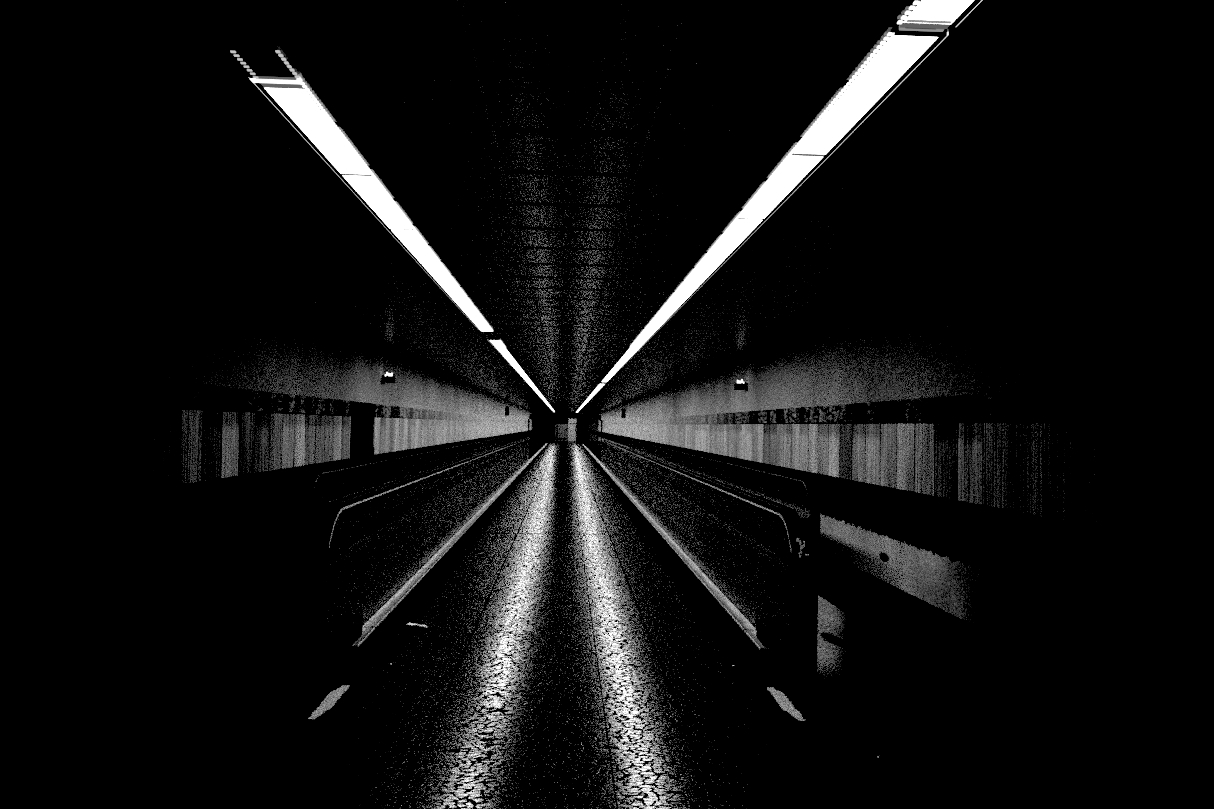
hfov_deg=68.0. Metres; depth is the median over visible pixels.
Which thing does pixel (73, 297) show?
wall
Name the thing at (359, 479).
door
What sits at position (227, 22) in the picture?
recessed light
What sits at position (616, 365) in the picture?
recessed light
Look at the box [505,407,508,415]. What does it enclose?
wall speaker
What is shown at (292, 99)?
recessed light
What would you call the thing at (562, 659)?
floor
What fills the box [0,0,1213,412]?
ceiling
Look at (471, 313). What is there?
recessed light
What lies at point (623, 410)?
wall speaker
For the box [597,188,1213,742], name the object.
wall
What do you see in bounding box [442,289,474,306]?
recessed light
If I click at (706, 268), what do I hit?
recessed light
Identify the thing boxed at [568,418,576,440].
door
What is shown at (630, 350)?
recessed light
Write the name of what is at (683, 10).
trim
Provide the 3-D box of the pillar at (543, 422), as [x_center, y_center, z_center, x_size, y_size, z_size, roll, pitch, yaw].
[-5.894,2.043,83.392,1.950,2.680,0.900,1,-1,-3]
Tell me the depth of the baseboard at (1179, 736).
5.49 m
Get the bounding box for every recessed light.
[178,0,299,79]
[248,76,373,175]
[338,175,414,229]
[387,229,441,264]
[419,264,460,288]
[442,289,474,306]
[457,306,484,320]
[470,320,492,331]
[488,339,504,347]
[495,347,509,353]
[501,354,513,358]
[506,359,516,363]
[509,363,520,367]
[608,371,617,374]
[613,364,624,367]
[617,359,629,363]
[621,354,634,358]
[625,347,639,353]
[630,340,647,347]
[636,330,656,339]
[644,319,668,330]
[653,304,683,319]
[665,285,701,304]
[681,257,728,285]
[704,218,765,258]
[737,154,829,219]
[790,30,948,156]
[897,0,981,28]
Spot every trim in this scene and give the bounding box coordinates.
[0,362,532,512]
[457,0,561,409]
[569,0,690,410]
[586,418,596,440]
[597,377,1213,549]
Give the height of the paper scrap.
0.020 m
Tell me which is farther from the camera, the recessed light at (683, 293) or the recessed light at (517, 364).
the recessed light at (517, 364)
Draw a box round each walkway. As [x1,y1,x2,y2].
[0,437,530,723]
[598,438,1138,726]
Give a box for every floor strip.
[308,685,349,720]
[767,687,805,721]
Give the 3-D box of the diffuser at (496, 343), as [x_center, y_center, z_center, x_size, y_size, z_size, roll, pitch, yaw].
[-1.603,-0.891,13.189,0.138,0.010,1.166,1,-1,-3]
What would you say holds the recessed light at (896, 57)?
in the ceiling
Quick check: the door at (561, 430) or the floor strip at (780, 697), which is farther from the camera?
the door at (561, 430)
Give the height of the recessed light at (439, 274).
0.014 m
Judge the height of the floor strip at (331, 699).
0.006 m
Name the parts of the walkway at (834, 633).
balustrade, handrail, handrail, panel, balustrade, control post, cap plate, landing plate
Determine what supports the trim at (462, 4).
attached to the ceiling
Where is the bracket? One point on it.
(908, 20)
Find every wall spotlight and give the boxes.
[382,372,394,382]
[734,379,746,389]
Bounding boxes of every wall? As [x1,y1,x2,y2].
[0,195,532,676]
[533,412,597,441]
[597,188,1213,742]
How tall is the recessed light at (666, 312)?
0.014 m
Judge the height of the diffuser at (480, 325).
0.010 m
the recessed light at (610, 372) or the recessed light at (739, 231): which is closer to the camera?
the recessed light at (739, 231)
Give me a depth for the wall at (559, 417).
84.91 m
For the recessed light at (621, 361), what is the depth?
16.29 m
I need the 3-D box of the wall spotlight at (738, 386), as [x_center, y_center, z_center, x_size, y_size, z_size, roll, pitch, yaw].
[2.266,-0.335,15.230,0.190,0.170,0.205,1,-1,-3]
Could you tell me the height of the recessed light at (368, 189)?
0.014 m
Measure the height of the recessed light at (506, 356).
0.014 m
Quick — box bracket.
[899,19,952,31]
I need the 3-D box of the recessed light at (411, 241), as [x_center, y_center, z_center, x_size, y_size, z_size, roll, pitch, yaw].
[-1.279,-1.054,6.061,0.177,0.014,1.196,1,-1,-3]
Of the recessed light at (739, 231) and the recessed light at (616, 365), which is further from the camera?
the recessed light at (616, 365)
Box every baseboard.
[0,440,531,693]
[597,441,1213,764]
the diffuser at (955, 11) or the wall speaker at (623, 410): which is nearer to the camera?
the diffuser at (955, 11)
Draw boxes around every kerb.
[529,443,547,464]
[582,444,599,466]
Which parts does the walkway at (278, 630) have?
landing plate, balustrade, panel, handrail, handrail, balustrade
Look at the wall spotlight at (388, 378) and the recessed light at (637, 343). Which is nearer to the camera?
the recessed light at (637, 343)
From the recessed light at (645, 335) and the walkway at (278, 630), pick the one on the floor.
the walkway at (278, 630)
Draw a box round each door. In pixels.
[346,401,373,524]
[555,424,567,440]
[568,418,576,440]
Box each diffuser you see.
[473,321,491,330]
[490,340,503,346]
[903,0,973,23]
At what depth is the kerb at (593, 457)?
41.90 m
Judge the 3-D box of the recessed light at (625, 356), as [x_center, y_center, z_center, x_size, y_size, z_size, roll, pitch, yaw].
[0.348,-0.810,15.133,0.164,0.014,1.196,1,-1,-3]
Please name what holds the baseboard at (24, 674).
attached to the wall at (73, 297)
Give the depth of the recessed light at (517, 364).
17.95 m
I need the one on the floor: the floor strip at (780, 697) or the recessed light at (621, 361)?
the floor strip at (780, 697)
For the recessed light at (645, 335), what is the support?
in the ceiling
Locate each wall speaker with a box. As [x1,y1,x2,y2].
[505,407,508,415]
[621,409,624,417]
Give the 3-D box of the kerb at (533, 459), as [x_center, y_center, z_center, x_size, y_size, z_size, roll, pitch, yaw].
[-3.600,2.537,49.391,0.127,0.170,33.000,1,-1,-3]
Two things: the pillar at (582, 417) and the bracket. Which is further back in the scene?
the pillar at (582, 417)
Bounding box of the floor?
[0,441,1213,808]
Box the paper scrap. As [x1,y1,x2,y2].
[406,622,426,627]
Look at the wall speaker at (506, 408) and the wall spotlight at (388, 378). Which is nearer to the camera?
the wall spotlight at (388, 378)
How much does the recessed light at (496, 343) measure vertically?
0.014 m
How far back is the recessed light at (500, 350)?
14.38 m
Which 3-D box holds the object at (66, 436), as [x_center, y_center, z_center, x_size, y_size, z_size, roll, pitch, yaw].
[-4.947,1.003,41.053,0.040,0.806,87.500,1,-1,-3]
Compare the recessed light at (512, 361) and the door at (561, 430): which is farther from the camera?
the door at (561, 430)
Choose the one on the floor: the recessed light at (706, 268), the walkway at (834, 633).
the walkway at (834, 633)
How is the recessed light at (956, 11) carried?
in the ceiling
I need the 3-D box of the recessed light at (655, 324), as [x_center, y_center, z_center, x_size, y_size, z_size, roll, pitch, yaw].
[0.562,-0.919,10.379,0.177,0.014,1.196,1,-1,-3]
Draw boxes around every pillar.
[532,412,553,440]
[577,413,586,441]
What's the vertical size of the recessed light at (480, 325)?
0.014 m
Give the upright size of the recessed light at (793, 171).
0.014 m
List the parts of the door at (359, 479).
handle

